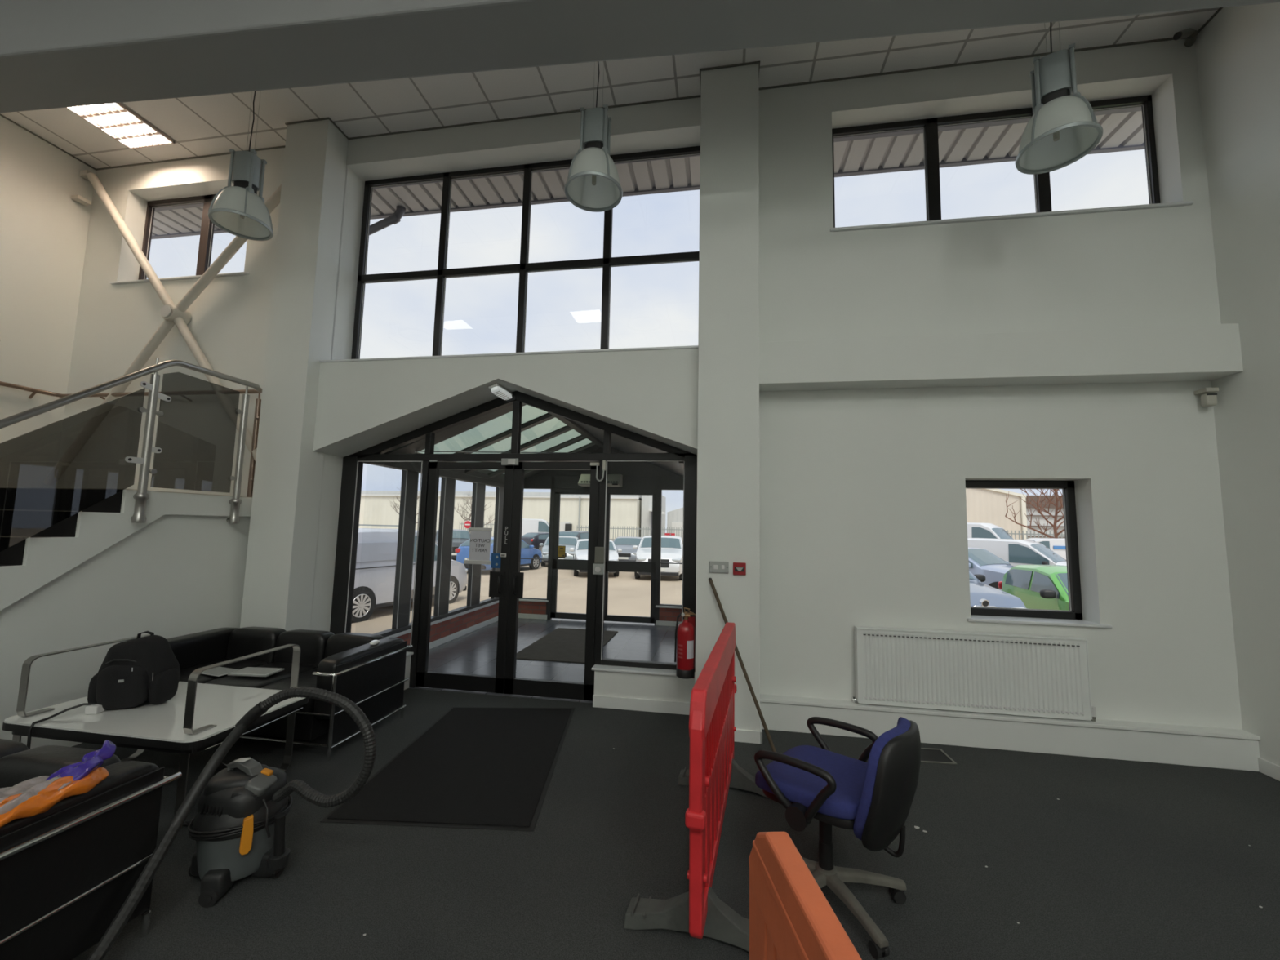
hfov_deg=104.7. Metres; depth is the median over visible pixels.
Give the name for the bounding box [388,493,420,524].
bare tree
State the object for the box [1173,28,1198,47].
security camera
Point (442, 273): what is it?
window
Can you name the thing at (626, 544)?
parked car
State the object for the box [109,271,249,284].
trim
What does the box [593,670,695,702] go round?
trim
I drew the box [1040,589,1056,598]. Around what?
mirror
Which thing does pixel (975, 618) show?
trim
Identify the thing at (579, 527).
fence
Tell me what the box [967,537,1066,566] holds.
van
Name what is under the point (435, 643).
baseboard
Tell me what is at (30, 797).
clothing
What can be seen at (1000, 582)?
tail lamp
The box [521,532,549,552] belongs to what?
parked car
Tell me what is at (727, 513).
column
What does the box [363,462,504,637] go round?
window
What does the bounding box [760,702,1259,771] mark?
trim
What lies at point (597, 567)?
reader
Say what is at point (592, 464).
cable
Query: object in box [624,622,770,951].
barrier
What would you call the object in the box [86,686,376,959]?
vacuum cleaner
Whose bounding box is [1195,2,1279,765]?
wall
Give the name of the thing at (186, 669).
seat cushion
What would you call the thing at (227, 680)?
seat cushion
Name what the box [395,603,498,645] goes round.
wall
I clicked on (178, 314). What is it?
brace
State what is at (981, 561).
parked car
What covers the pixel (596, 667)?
trim
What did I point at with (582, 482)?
grille
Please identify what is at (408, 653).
trim
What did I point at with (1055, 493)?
bare tree
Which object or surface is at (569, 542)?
parked car
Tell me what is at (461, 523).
fence
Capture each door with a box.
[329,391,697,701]
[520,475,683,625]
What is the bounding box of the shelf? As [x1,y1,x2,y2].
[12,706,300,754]
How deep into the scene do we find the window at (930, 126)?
4.26 m
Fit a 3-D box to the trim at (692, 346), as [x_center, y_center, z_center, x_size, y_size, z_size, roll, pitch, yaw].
[-1.260,-1.111,4.653,3.640,0.020,0.422,0,-5,9]
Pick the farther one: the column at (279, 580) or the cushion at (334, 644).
the column at (279, 580)
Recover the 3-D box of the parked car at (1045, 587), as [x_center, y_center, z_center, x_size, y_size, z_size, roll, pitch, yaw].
[8.227,2.361,8.901,2.230,1.536,4.257,-1,-6,17]
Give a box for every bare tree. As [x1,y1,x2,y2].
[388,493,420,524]
[453,493,493,533]
[1004,488,1064,537]
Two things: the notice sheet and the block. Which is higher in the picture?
the notice sheet
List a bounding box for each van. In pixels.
[351,524,467,623]
[521,518,549,536]
[967,522,1013,539]
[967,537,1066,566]
[1026,537,1066,559]
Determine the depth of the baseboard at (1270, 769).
3.31 m
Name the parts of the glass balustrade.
glass panel, handrail, wall handrail, post, glass panel, post, post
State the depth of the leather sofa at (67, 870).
1.70 m
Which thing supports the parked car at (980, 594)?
on the ground
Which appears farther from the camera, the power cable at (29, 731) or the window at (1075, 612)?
the window at (1075, 612)
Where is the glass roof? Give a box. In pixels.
[383,403,684,482]
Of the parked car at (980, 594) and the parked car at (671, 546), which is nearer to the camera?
the parked car at (980, 594)
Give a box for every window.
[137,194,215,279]
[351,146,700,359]
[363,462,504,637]
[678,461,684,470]
[831,94,1160,227]
[964,480,1082,619]
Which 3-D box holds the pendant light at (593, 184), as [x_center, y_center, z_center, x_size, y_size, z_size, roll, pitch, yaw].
[-0.321,-2.836,3.659,0.422,1.523,0.422,0,-5,9]
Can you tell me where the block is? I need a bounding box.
[84,703,104,714]
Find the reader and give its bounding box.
[592,546,604,574]
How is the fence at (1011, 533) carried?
on the ground
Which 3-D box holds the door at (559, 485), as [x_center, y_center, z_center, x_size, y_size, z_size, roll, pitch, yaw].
[-0.646,1.134,8.265,3.230,2.420,0.090,0,-5,9]
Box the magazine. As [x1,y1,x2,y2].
[201,666,239,676]
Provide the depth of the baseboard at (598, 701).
4.25 m
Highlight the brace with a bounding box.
[71,169,281,461]
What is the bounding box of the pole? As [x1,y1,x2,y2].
[708,577,776,752]
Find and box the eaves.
[151,106,1144,239]
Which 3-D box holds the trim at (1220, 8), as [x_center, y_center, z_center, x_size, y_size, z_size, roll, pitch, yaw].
[-1.749,-3.991,-0.249,10.690,0.012,10.180,0,-5,9]
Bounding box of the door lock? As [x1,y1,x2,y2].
[500,553,506,557]
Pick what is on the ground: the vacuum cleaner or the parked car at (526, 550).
the parked car at (526, 550)
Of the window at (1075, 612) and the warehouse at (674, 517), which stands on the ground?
the warehouse at (674, 517)
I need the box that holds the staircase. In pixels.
[0,488,252,748]
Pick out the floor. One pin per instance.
(1132, 860)
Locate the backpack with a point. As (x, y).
(134, 672)
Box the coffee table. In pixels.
[2,634,308,825]
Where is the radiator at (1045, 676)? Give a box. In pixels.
[852,625,1096,721]
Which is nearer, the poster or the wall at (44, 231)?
the wall at (44, 231)
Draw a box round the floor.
[71,617,1279,959]
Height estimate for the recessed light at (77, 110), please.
0.040 m
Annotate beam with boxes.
[0,0,1279,113]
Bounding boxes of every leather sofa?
[0,738,182,959]
[166,626,413,761]
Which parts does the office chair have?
armrest, arm knob, leg, seat, leg, armrest, leg, leg, backrest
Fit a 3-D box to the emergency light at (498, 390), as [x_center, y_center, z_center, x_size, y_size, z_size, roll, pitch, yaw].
[-1.309,-0.824,4.665,0.099,0.084,0.340,0,-5,9]
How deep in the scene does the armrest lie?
3.60 m
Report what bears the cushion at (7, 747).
on the leather sofa at (67, 870)
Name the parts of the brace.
plate, plate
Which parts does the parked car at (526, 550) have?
sill trim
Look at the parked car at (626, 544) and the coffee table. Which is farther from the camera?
the parked car at (626, 544)
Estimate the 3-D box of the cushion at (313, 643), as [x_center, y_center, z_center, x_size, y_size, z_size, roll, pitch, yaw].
[-2.792,1.463,4.113,0.457,0.403,0.192,0,-5,9]
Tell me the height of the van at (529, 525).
2.611 m
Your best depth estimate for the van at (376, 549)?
10.67 m
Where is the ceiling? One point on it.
(211, 124)
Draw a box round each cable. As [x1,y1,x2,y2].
[26,702,96,749]
[590,460,605,481]
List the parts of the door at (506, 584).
push plate, pull handle, pull handle, push plate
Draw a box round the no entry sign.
[463,520,471,530]
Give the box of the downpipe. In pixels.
[368,205,405,235]
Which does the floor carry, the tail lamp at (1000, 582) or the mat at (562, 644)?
the mat at (562, 644)
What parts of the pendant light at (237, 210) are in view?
support rod, lamp shade, support rod, support rod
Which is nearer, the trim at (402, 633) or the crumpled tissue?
the crumpled tissue
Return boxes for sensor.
[1193,387,1218,406]
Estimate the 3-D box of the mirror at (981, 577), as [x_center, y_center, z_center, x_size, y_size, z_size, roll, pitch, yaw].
[6.683,1.935,9.732,0.220,0.150,0.140,1,-5,-1]
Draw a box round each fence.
[459,521,494,536]
[576,524,683,540]
[1007,530,1064,539]
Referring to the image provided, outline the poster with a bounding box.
[557,545,565,558]
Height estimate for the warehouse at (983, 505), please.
9.300 m
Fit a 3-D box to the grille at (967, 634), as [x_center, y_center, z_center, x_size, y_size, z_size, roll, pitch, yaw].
[2.498,1.173,3.787,1.594,0.014,0.075,0,-5,9]
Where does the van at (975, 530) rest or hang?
on the ground
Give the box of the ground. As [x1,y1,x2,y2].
[351,539,682,634]
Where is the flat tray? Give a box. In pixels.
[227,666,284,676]
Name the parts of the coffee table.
leg frame, hoop handle, leg frame, hoop handle, shelf rail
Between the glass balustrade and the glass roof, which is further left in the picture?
the glass balustrade
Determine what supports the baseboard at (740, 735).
attached to the wall at (653, 394)
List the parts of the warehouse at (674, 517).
roller door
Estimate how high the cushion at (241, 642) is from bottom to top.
0.403 m
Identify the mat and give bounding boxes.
[320,706,574,831]
[516,627,617,663]
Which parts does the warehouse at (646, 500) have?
bay door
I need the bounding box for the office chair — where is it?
[754,716,920,959]
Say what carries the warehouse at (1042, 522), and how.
on the ground
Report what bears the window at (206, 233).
in the wall at (863, 522)
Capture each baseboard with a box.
[410,613,681,652]
[592,694,689,715]
[734,723,762,743]
[1257,757,1279,781]
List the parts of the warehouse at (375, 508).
door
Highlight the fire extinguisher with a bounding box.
[674,607,695,678]
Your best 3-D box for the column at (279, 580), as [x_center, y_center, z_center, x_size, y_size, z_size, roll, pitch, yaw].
[-3.316,-0.797,4.760,0.470,5.500,0.280,0,-5,9]
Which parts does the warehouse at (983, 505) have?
verge trim, corner trim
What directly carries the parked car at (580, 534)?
on the ground
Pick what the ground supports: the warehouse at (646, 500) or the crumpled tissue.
the warehouse at (646, 500)
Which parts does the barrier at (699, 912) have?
web panel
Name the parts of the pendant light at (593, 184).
support rod, lamp shade, support rod, support rod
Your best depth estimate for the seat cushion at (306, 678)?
3.51 m
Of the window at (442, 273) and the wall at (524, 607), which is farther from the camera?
the wall at (524, 607)
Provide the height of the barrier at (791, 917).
0.985 m
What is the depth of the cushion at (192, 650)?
3.97 m
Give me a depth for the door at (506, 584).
4.70 m
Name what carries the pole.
on the floor
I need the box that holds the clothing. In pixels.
[0,739,115,828]
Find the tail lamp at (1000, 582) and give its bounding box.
[998,581,1002,589]
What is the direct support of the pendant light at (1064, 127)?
hanging from the ceiling
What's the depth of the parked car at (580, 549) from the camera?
20.75 m
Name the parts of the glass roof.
roof panel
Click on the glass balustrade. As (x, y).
(51, 473)
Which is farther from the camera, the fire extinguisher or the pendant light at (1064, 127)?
the fire extinguisher
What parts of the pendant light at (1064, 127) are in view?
support rod, support rod, lamp shade, support rod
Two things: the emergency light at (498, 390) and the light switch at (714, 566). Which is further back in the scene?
the emergency light at (498, 390)
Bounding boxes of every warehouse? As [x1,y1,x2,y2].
[358,490,641,538]
[640,495,666,537]
[666,507,683,538]
[965,488,1026,539]
[1025,495,1065,538]
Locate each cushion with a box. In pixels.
[0,738,29,758]
[0,745,120,787]
[0,760,158,835]
[166,627,239,670]
[178,658,266,683]
[205,662,316,688]
[226,626,286,663]
[261,667,317,712]
[273,629,333,667]
[324,632,384,658]
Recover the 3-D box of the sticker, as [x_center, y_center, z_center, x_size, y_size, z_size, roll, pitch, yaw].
[-1.377,0.771,4.723,0.101,0.140,0.011,0,-5,9]
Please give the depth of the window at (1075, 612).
3.96 m
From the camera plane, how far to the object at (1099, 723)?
3.62 m
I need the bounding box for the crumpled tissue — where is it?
[369,640,379,644]
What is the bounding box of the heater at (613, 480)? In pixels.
[577,474,622,486]
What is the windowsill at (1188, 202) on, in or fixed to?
attached to the wall at (863, 522)
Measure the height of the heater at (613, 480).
0.200 m
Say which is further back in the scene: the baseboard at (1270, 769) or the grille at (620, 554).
the grille at (620, 554)
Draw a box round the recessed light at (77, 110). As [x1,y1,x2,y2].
[66,102,175,149]
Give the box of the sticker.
[490,553,501,568]
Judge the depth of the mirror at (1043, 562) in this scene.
15.43 m
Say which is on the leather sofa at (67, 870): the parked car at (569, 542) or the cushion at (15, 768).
the cushion at (15, 768)
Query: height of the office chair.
0.798 m
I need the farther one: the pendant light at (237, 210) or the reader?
the reader
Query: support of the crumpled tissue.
on the leather sofa at (346, 664)
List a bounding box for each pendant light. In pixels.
[207,90,273,240]
[564,61,622,212]
[1014,22,1102,174]
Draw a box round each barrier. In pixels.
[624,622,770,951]
[748,831,862,959]
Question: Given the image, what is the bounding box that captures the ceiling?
[0,7,1219,168]
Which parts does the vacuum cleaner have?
tank, carry handle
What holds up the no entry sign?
on the ground
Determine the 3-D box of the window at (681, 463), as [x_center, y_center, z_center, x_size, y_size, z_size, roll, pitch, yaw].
[0.692,0.839,6.270,0.120,2.030,3.580,0,-5,9]
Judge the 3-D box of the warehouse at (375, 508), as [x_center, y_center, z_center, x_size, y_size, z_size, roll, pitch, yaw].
[-38.964,6.592,96.176,82.100,7.400,22.500,0,-5,9]
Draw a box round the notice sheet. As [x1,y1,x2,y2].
[463,527,492,564]
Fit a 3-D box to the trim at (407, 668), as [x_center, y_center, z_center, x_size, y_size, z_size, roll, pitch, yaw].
[-2.648,1.824,4.762,0.885,0.310,0.098,0,-5,9]
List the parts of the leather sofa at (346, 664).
rail, seat, leg, rail, rail, panel, rail, leg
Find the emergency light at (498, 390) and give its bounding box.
[488,383,512,399]
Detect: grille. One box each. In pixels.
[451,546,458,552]
[581,480,617,483]
[617,552,631,556]
[648,558,669,567]
[854,625,1086,640]
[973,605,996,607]
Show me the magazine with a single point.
(218, 671)
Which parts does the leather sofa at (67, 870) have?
rail, rail, leg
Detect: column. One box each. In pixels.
[240,119,348,631]
[694,63,759,730]
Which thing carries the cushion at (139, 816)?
on the leather sofa at (67, 870)
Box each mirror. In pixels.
[973,573,985,582]
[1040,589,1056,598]
[1041,560,1048,564]
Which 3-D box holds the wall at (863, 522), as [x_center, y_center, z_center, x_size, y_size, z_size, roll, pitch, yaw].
[-0.955,-0.508,4.647,11.090,6.000,0.360,0,-5,9]
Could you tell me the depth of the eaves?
5.23 m
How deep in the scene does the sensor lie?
3.64 m
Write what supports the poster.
attached to the door at (559, 485)
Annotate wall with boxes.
[0,115,96,443]
[63,38,1242,729]
[310,347,697,631]
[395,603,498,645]
[518,600,546,614]
[524,447,679,475]
[659,607,681,622]
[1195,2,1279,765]
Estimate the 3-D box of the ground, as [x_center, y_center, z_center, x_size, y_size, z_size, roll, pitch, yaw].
[10.892,8.648,65.895,180.000,0.300,125.380,0,-5,9]
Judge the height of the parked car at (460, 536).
1.746 m
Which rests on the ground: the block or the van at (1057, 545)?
the van at (1057, 545)
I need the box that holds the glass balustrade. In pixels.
[0,357,262,551]
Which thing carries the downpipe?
attached to the eaves
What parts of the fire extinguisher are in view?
squeeze handle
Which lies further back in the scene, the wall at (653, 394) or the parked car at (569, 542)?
the parked car at (569, 542)
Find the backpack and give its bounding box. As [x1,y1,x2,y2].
[87,631,180,709]
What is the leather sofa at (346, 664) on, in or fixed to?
on the floor
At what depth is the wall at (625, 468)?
8.29 m
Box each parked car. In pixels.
[435,528,470,559]
[455,536,542,572]
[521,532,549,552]
[539,536,578,565]
[559,530,588,539]
[568,538,622,576]
[613,536,642,561]
[632,535,682,580]
[968,546,1013,590]
[968,571,1028,608]
[998,564,1069,610]
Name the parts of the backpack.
grab handle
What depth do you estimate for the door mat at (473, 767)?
3.08 m
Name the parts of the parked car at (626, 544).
number plate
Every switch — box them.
[261,768,273,775]
[709,560,728,573]
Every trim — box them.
[0,7,1222,170]
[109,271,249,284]
[319,345,697,362]
[384,598,681,638]
[404,655,410,689]
[405,651,413,657]
[591,664,695,677]
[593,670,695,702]
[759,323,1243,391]
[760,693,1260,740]
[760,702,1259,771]
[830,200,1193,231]
[966,614,1112,628]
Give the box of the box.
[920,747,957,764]
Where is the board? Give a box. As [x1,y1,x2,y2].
[664,533,675,535]
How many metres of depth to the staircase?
3.57 m
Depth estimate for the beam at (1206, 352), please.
3.77 m
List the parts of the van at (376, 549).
rail, sill trim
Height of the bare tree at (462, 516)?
5.900 m
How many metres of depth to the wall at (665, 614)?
7.94 m
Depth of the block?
2.78 m
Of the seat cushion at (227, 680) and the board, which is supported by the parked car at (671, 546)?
the board
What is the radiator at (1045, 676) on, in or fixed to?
attached to the wall at (863, 522)

